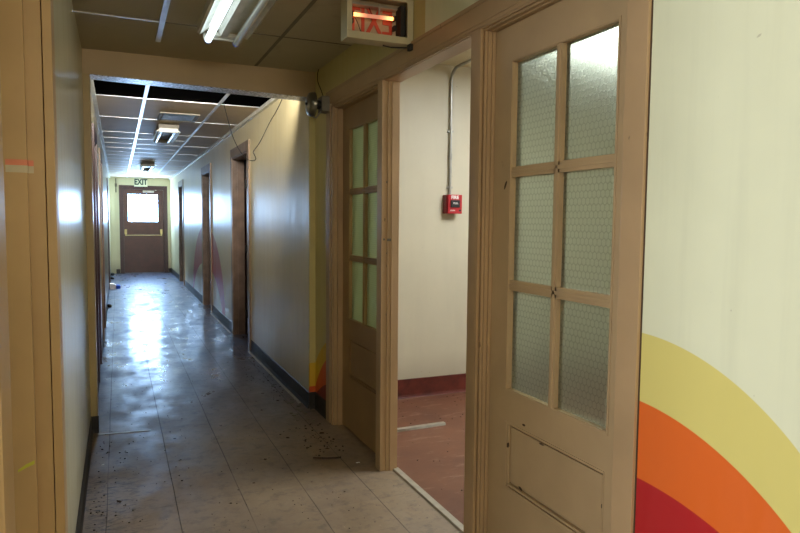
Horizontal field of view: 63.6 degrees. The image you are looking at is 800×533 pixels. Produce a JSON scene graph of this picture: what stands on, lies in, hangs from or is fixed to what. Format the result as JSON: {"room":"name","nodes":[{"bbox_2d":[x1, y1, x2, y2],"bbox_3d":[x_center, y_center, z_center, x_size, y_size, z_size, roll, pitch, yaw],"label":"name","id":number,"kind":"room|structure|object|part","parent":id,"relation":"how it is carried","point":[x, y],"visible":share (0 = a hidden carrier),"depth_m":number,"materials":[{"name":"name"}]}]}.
{"room":"school corridor","nodes":[
{"label":"school corridor","id":0,"kind":"room"},
{"bbox_2d":[53,0,110,532],"bbox_3d":[-3.141,-0.327,6.588,0.125,2.400,20.600,-1,4,-24],"label":"wall","id":1,"kind":"structure","parent":0,"point":[68,49],"depth_m":2.83,"materials":[{"name":"paint"}]},
{"bbox_2d":[18,460,34,471],"bbox_3d":[-1.107,0.592,1.911,0.044,0.030,0.001,-1,4,-24],"label":"paint mark","id":2,"kind":"object","parent":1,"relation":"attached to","point":[32,462],"visible":1,"depth_m":1.91,"materials":[{"name":"yellow paint"}]},
{"bbox_2d":[0,0,67,532],"bbox_3d":[-0.889,0.141,1.462,0.134,2.220,1.165,-1,4,-24],"label":"door frame","id":3,"kind":"structure","parent":1,"relation":"attached to","point":[33,499],"depth_m":1.89,"materials":[{"name":"paint"}]},
{"bbox_3d":[-0.683,0.215,0.993,0.134,2.140,0.112,-1,4,-24],"label":"casing","id":4,"kind":"part","parent":3,"relation":"part of","materials":[{"name":"paint"}]},
{"bbox_2d":[5,159,33,172],"bbox_3d":[-1.098,-0.289,1.862,0.068,0.037,0.024,-1,4,-24],"label":"tape strip","id":5,"kind":"object","parent":3,"relation":"attached to","point":[11,165],"visible":1,"depth_m":1.85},
{"bbox_3d":[-1.052,0.104,1.971,0.024,2.220,0.099,-1,4,-24],"label":"casing","id":6,"kind":"part","parent":3,"relation":"part of","materials":[{"name":"paint"}]},
{"bbox_2d":[75,416,98,532],"bbox_3d":[-1.511,1.079,3.123,0.045,0.105,2.173,-1,4,-24],"label":"baseboard","id":7,"kind":"structure","parent":1,"relation":"attached to","point":[94,421],"depth_m":3.31,"materials":[{"name":"rubber"}]},
{"bbox_2d":[82,73,98,415],"bbox_3d":[-1.978,-0.068,4.105,0.060,2.250,0.150,-1,4,-24],"label":"post","id":8,"kind":"object","parent":1,"relation":"attached to","point":[86,80],"visible":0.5,"depth_m":4.04,"materials":[{"name":"paint"}]},
{"bbox_2d":[92,123,101,382],"bbox_3d":[-2.715,-0.122,5.641,0.141,2.130,0.860,-1,4,-24],"label":"door frame","id":9,"kind":"structure","parent":1,"relation":"attached to","point":[94,135],"depth_m":5.34,"materials":[{"name":"brown wood"}]},
{"bbox_2d":[98,148,105,340],"bbox_3d":[-3.555,-0.263,7.560,0.141,2.130,1.060,-1,4,-24],"label":"door frame","id":10,"kind":"structure","parent":1,"relation":"attached to","point":[99,150],"depth_m":7.17,"materials":[{"name":"paint"}]},
{"bbox_2d":[98,273,110,394],"bbox_3d":[-4.614,0.560,10.179,0.013,0.105,12.977,-1,4,-24],"label":"baseboard","id":11,"kind":"structure","parent":1,"relation":"attached to","point":[110,273],"depth_m":9.01,"materials":[{"name":"rubber"}]},
{"bbox_2d":[107,178,109,289],"bbox_3d":[-5.827,-0.645,12.746,0.141,2.130,1.110,-1,4,-24],"label":"door frame","id":12,"kind":"structure","parent":1,"relation":"attached to","point":[107,178],"depth_m":12.30,"materials":[{"name":"brown wood"}]},
{"bbox_2d":[114,177,170,272],"bbox_3d":[-6.580,-1.040,16.365,1.670,2.400,0.120,-1,4,-24],"label":"wall","id":13,"kind":"structure","parent":0,"point":[119,180],"depth_m":16.17,"materials":[{"name":"paint"}]},
{"bbox_2d":[134,178,147,186],"bbox_3d":[-6.514,-2.112,16.205,0.312,0.207,0.080,-1,4,-24],"label":"exit sign","id":14,"kind":"object","parent":13,"relation":"attached to","point":[139,182],"visible":1,"depth_m":16.17,"materials":[{"name":"white plastic"}]},
{"bbox_2d":[123,189,163,272],"bbox_3d":[-6.485,-0.893,16.345,0.938,2.093,0.133,-1,4,-24],"label":"door","id":15,"kind":"structure","parent":13,"relation":"in","point":[143,209],"depth_m":16.36,"materials":[{"name":"brown metal"}]},
{"bbox_3d":[-6.509,-1.481,16.337,0.695,0.679,0.006,-1,4,-24],"label":"glass pane","id":16,"kind":"part","parent":15,"relation":"part of","materials":[{"name":"glass"}]},
{"bbox_2d":[119,185,167,272],"bbox_3d":[-6.502,-0.942,16.381,1.132,2.205,0.125,-1,4,-24],"label":"door frame","id":17,"kind":"structure","parent":13,"relation":"attached to","point":[121,187],"depth_m":16.24,"materials":[{"name":"brown wood"}]},
{"bbox_2d":[82,48,314,100],"bbox_3d":[-1.311,-1.265,4.311,1.495,0.179,0.153,-1,4,-24],"label":"beam","id":18,"kind":"structure","parent":0,"point":[102,65],"depth_m":4.23,"materials":[{"name":"paint"}]},
{"bbox_2d":[72,0,353,179],"bbox_3d":[-1.703,-1.825,7.162,3.320,0.605,20.700,-1,4,-24],"label":"ceiling","id":19,"kind":"structure","parent":0,"point":[299,35],"depth_m":4.12,"materials":[{"name":"tile"}]},
{"bbox_2d":[139,161,155,170],"bbox_3d":[-4.759,-1.881,12.138,0.250,0.089,1.150,-1,4,-24],"label":"ceiling light","id":20,"kind":"object","parent":19,"relation":"attached to","point":[145,166],"visible":1,"depth_m":11.67,"materials":[{"name":"white metal"}]},
{"bbox_2d":[152,123,180,143],"bbox_3d":[-2.738,-1.541,7.523,0.250,0.089,1.150,-1,4,-24],"label":"ceiling light","id":21,"kind":"object","parent":19,"relation":"attached to","point":[164,133],"visible":1,"depth_m":7.31,"materials":[{"name":"white metal"}]},
{"bbox_2d":[157,112,199,122],"bbox_3d":[-2.237,-1.504,6.503,0.370,0.012,0.500,-1,4,-24],"label":"ceiling vent","id":22,"kind":"object","parent":19,"relation":"in","point":[166,116],"visible":1,"depth_m":6.47,"materials":[{"name":"white metal"}]},
{"bbox_2d":[161,114,194,120],"bbox_3d":[-2.237,-1.504,6.503,0.300,0.009,0.440,-1,4,-24],"label":"grille","id":23,"kind":"object","parent":22,"relation":"attached to","point":[166,117],"depth_m":6.50,"materials":[{"name":"grey metal"}]},
{"bbox_2d":[197,0,276,46],"bbox_3d":[-0.729,-1.217,2.980,0.275,0.080,1.274,-1,4,-24],"label":"ceiling light","id":24,"kind":"object","parent":19,"relation":"attached to","point":[242,17],"visible":1,"depth_m":3.19,"materials":[{"name":"white metal"}]},
{"bbox_2d":[223,99,281,160],"bbox_3d":[-1.264,-1.213,5.397,0.078,0.674,1.074,-3,5,-41],"label":"wire","id":25,"kind":"object","parent":19,"relation":"hanging from","point":[281,99],"visible":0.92,"depth_m":5.31,"materials":[{"name":"black plastic"}]},
{"bbox_2d":[170,99,308,390],"bbox_3d":[-3.223,-0.610,10.631,0.120,2.400,13.107,-1,4,-24],"label":"wall","id":26,"kind":"structure","parent":0,"point":[279,173],"depth_m":5.84,"materials":[{"name":"paint"}]},
{"bbox_2d":[178,179,184,284],"bbox_3d":[-4.611,-0.732,13.792,0.141,2.180,1.100,-1,4,-24],"label":"door frame","id":27,"kind":"structure","parent":26,"relation":"attached to","point":[180,183],"depth_m":14.14,"materials":[{"name":"paint"}]},
{"bbox_2d":[182,209,183,280],"bbox_3d":[-4.595,-0.675,13.797,0.040,2.045,0.844,-1,4,-24],"label":"door","id":28,"kind":"structure","parent":26,"relation":"in","point":[182,209],"depth_m":14.12,"materials":[{"name":"brown wood"}]},
{"bbox_2d":[201,163,212,312],"bbox_3d":[-2.902,-0.445,9.890,0.141,2.180,1.100,-1,4,-24],"label":"door frame","id":29,"kind":"structure","parent":26,"relation":"attached to","point":[206,208],"depth_m":10.26,"materials":[{"name":"paint"}]},
{"bbox_2d":[230,139,250,350],"bbox_3d":[-1.721,-0.246,7.194,0.141,2.180,1.160,-1,4,-24],"label":"door frame","id":30,"kind":"structure","parent":26,"relation":"attached to","point":[237,159],"depth_m":7.59,"materials":[{"name":"paint"}]},
{"bbox_2d":[244,177,246,302],"bbox_3d":[-2.638,-0.422,10.456,0.755,2.040,0.040,-1,4,-24],"label":"door","id":31,"kind":"structure","parent":26,"relation":"in","point":[244,177],"depth_m":10.49,"materials":[{"name":"brown wood"}]},
{"bbox_2d":[244,161,247,332],"bbox_3d":[-1.475,-0.225,7.777,0.774,2.040,0.053,-1,4,-24],"label":"door","id":32,"kind":"structure","parent":26,"relation":"in","point":[245,181],"depth_m":7.61,"materials":[{"name":"brown wood"}]},
{"bbox_2d":[171,268,325,418],"bbox_3d":[-3.210,0.539,10.549,0.058,0.120,13.420,-1,4,-24],"label":"baseboard","id":33,"kind":"structure","parent":26,"relation":"attached to","point":[311,400],"depth_m":5.53,"materials":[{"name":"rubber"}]},
{"bbox_2d":[308,115,314,391],"bbox_3d":[-0.631,-0.080,4.623,0.045,2.224,0.020,-1,4,-24],"label":"post","id":34,"kind":"object","parent":26,"relation":"attached to","point":[311,121],"visible":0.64,"depth_m":4.61,"materials":[{"name":"beige paint"}]},
{"bbox_2d":[82,272,465,532],"bbox_3d":[-1.274,0.864,7.575,4.310,0.080,20.750,-1,4,-24],"label":"floor","id":35,"kind":"structure","parent":0,"point":[158,334],"depth_m":3.87,"materials":[{"name":"tile"}]},
{"bbox_2d":[109,177,115,273],"bbox_3d":[-7.139,-1.021,16.028,0.125,2.400,0.050,-1,4,-24],"label":"pier","id":36,"kind":"object","parent":35,"relation":"on","point":[111,179],"visible":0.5,"depth_m":16.00,"materials":[{"name":"paint"}]},
{"bbox_2d":[110,283,115,288],"bbox_3d":[-5.597,0.382,12.567,0.122,0.107,0.200,-1,4,-24],"label":"bag","id":37,"kind":"object","parent":35,"relation":"on","point":[112,285],"visible":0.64,"depth_m":12.50,"materials":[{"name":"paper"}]},
{"bbox_2d":[98,430,150,434],"bbox_3d":[-1.759,1.059,4.119,0.315,0.002,0.025,-1,4,-16],"label":"metal strip","id":38,"kind":"object","parent":35,"relation":"on","point":[139,430],"visible":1,"depth_m":4.11,"materials":[{"name":"metal"}]},
{"bbox_2d":[90,296,360,531],"bbox_3d":[-2.405,0.853,6.970,1.434,0.009,9.355,-1,4,-24],"label":"dirt","id":39,"kind":"object","parent":35,"relation":"on","point":[181,296],"visible":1,"depth_m":3.88,"materials":[{"name":"brown soil"}]},
{"bbox_2d":[313,456,340,458],"bbox_3d":[-0.417,1.095,3.693,0.160,0.012,0.022,0,4,-5],"label":"twig","id":40,"kind":"object","parent":35,"relation":"on","point":[339,456],"visible":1,"depth_m":3.69,"materials":[{"name":"plant"}]},
{"bbox_2d":[397,421,445,431],"bbox_3d":[0.057,1.059,4.223,0.542,0.018,0.046,-1,4,-26],"label":"wooden strip","id":41,"kind":"object","parent":35,"relation":"on","point":[442,423],"visible":0.64,"depth_m":4.25,"materials":[{"name":"wood"}]},
{"bbox_2d":[392,467,463,532],"bbox_3d":[0.158,1.141,3.128,0.042,0.010,0.918,-1,4,-24],"label":"threshold","id":42,"kind":"object","parent":35,"relation":"on","point":[450,518],"visible":1,"depth_m":3.13,"materials":[{"name":"metal"}]},
{"bbox_2d":[398,64,470,379],"bbox_3d":[0.650,-0.309,5.230,2.614,2.620,0.119,-1,4,-24],"label":"wall","id":43,"kind":"structure","parent":0,"point":[433,244],"depth_m":4.99,"materials":[{"name":"paint"}]},
{"bbox_2d":[398,373,465,398],"bbox_3d":[0.664,0.930,5.250,2.600,0.145,0.022,-1,4,-24],"label":"baseboard","id":44,"kind":"structure","parent":43,"relation":"attached to","point":[455,383],"depth_m":5.07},
{"bbox_2d":[443,195,461,213],"bbox_3d":[0.409,-0.482,4.998,0.130,0.146,0.092,-1,4,-24],"label":"fire alarm","id":45,"kind":"object","parent":43,"relation":"attached to","point":[452,204],"visible":1,"depth_m":4.97,"materials":[{"name":"red plastic"}]},
{"bbox_3d":[0.425,-0.483,4.965,0.076,0.056,0.014,-1,4,-24],"label":"pull handle","id":46,"kind":"part","parent":45,"relation":"part of","materials":[{"name":"black plastic"}]},
{"bbox_2d":[447,59,470,194],"bbox_3d":[1.042,-0.933,3.497,0.044,0.976,3.283,-1,4,-24],"label":"conduit","id":47,"kind":"object","parent":43,"relation":"attached to","point":[449,131],"visible":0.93,"depth_m":4.97,"materials":[{"name":"metal"}]},
{"bbox_2d":[439,48,470,67],"bbox_3d":[1.582,-1.431,3.038,2.614,0.060,4.480,-1,4,-24],"label":"ceiling","id":48,"kind":"structure","parent":0,"point":[464,56],"depth_m":4.78,"materials":[{"name":"beige paint"}]},
{"bbox_2d":[315,0,799,532],"bbox_3d":[0.932,0.084,1.220,0.090,2.400,7.473,-1,4,-24],"label":"wall","id":49,"kind":"structure","parent":0,"point":[719,432],"depth_m":1.53,"materials":[{"name":"beige paint"}]},
{"bbox_2d":[305,92,329,117],"bbox_3d":[-0.542,-1.054,4.226,0.160,0.172,0.160,-1,4,-24],"label":"bell","id":50,"kind":"object","parent":49,"relation":"attached to","point":[312,104],"visible":1,"depth_m":4.19,"materials":[{"name":"silver metal"}]},
{"bbox_3d":[-0.546,-1.059,4.224,0.050,0.060,0.060,-1,4,-24],"label":"gong post","id":51,"kind":"part","parent":50,"relation":"part of","materials":[{"name":"black plastic"}]},
{"bbox_2d":[342,93,377,452],"bbox_3d":[-0.206,0.041,3.898,0.045,2.068,0.760,-1,4,-24],"label":"door","id":52,"kind":"structure","parent":49,"relation":"in","point":[360,119],"depth_m":3.96,"materials":[{"name":"beige wood"}]},
{"bbox_3d":[-0.256,0.156,4.028,0.005,0.381,0.248,-1,4,-24],"label":"glass pane","id":53,"kind":"part","parent":52,"relation":"part of","materials":[{"name":"glass"}]},
{"bbox_3d":[-0.253,-0.257,3.999,0.005,0.388,0.248,-1,4,-24],"label":"glass pane","id":54,"kind":"part","parent":52,"relation":"part of","materials":[{"name":"glass"}]},
{"bbox_3d":[-0.249,-0.669,3.970,0.005,0.378,0.248,-1,4,-24],"label":"glass pane","id":55,"kind":"part","parent":52,"relation":"part of","materials":[{"name":"glass"}]},
{"bbox_3d":[-0.224,0.608,3.932,0.015,0.264,0.514,-1,4,-24],"label":"panel moulding","id":56,"kind":"part","parent":52,"relation":"part of","materials":[{"name":"brown wood"}]},
{"bbox_3d":[-0.211,0.605,3.934,0.028,0.246,0.508,-1,4,-24],"label":"panel","id":57,"kind":"part","parent":52,"relation":"part of","materials":[{"name":"brown wood"}]},
{"bbox_3d":[-0.148,0.175,3.779,0.005,0.381,0.241,-1,4,-24],"label":"glass pane","id":58,"kind":"part","parent":52,"relation":"part of","materials":[{"name":"glass"}]},
{"bbox_3d":[-0.144,-0.239,3.751,0.005,0.388,0.241,-1,4,-24],"label":"glass pane","id":59,"kind":"part","parent":52,"relation":"part of","materials":[{"name":"glass"}]},
{"bbox_3d":[-0.141,-0.651,3.722,0.005,0.378,0.241,-1,4,-24],"label":"glass pane","id":60,"kind":"part","parent":52,"relation":"part of","materials":[{"name":"glass"}]},
{"bbox_2d":[341,0,413,48],"bbox_3d":[-0.106,-1.145,3.007,0.328,0.207,0.095,-1,4,-24],"label":"exit sign","id":61,"kind":"object","parent":49,"relation":"attached to","point":[380,23],"visible":0.98,"depth_m":3.01,"materials":[{"name":"red"}]},
{"bbox_3d":[-0.121,-1.148,3.043,0.312,0.191,0.007,-1,4,-24],"label":"panel","id":62,"kind":"part","parent":61,"relation":"part of","materials":[{"name":"plastic"}]},
{"bbox_2d":[383,43,412,51],"bbox_3d":[-0.009,-1.029,3.038,0.144,0.030,0.036,1,4,10],"label":"lead","id":63,"kind":"object","parent":61,"relation":"attached to","point":[409,47],"visible":1,"depth_m":3.03,"materials":[{"name":"black plastic"}]},
{"bbox_2d":[326,0,653,532],"bbox_3d":[0.118,0.046,3.063,0.106,2.204,2.856,-1,4,-24],"label":"door frame","id":64,"kind":"structure","parent":49,"relation":"attached to","point":[475,27],"depth_m":2.56,"materials":[{"name":"beige paint"}]},
{"bbox_3d":[-0.422,-0.003,4.302,0.102,2.120,0.153,-1,4,-24],"label":"casing","id":65,"kind":"part","parent":64,"relation":"part of","materials":[{"name":"beige paint"}]},
{"bbox_3d":[0.126,-1.000,2.992,0.106,0.108,2.851,-1,4,-24],"label":"head casing","id":66,"kind":"part","parent":64,"relation":"part of","materials":[{"name":"beige paint"}]},
{"bbox_3d":[0.673,0.181,1.802,0.102,2.120,0.079,-1,4,-24],"label":"casing","id":67,"kind":"part","parent":64,"relation":"part of","materials":[{"name":"beige paint"}]},
{"bbox_2d":[487,0,627,532],"bbox_3d":[0.531,0.168,2.179,0.045,2.068,0.775,-1,4,-24],"label":"door","id":68,"kind":"structure","parent":49,"relation":"in","point":[560,86],"depth_m":2.16,"materials":[{"name":"beige paint"}]},
{"bbox_3d":[0.476,0.282,2.317,0.005,0.381,0.260,-1,4,-24],"label":"glass pane","id":69,"kind":"part","parent":68,"relation":"part of","materials":[{"name":"glass"}]},
{"bbox_3d":[0.480,-0.131,2.288,0.005,0.388,0.260,-1,4,-24],"label":"glass pane","id":70,"kind":"part","parent":68,"relation":"part of","materials":[{"name":"glass"}]},
{"bbox_3d":[0.484,-0.548,2.259,0.005,0.388,0.260,-1,4,-24],"label":"glass pane","id":71,"kind":"part","parent":68,"relation":"part of","materials":[{"name":"glass"}]},
{"bbox_3d":[0.512,0.734,2.212,0.015,0.264,0.546,-1,4,-24],"label":"panel moulding","id":72,"kind":"part","parent":68,"relation":"part of","materials":[{"name":"beige paint"}]},
{"bbox_3d":[0.526,0.731,2.214,0.028,0.246,0.540,-1,4,-24],"label":"panel","id":73,"kind":"part","parent":68,"relation":"part of","materials":[{"name":"beige paint"}]},
{"bbox_3d":[0.590,0.301,2.057,0.005,0.381,0.266,-1,4,-24],"label":"glass pane","id":74,"kind":"part","parent":68,"relation":"part of","materials":[{"name":"grey glass"}]},
{"bbox_3d":[0.594,-0.112,2.028,0.005,0.388,0.266,-1,4,-24],"label":"glass pane","id":75,"kind":"part","parent":68,"relation":"part of","materials":[{"name":"glass"}]},
{"bbox_3d":[0.598,-0.529,1.999,0.005,0.388,0.266,-1,4,-24],"label":"glass pane","id":76,"kind":"part","parent":68,"relation":"part of","materials":[{"name":"glass"}]}
]}

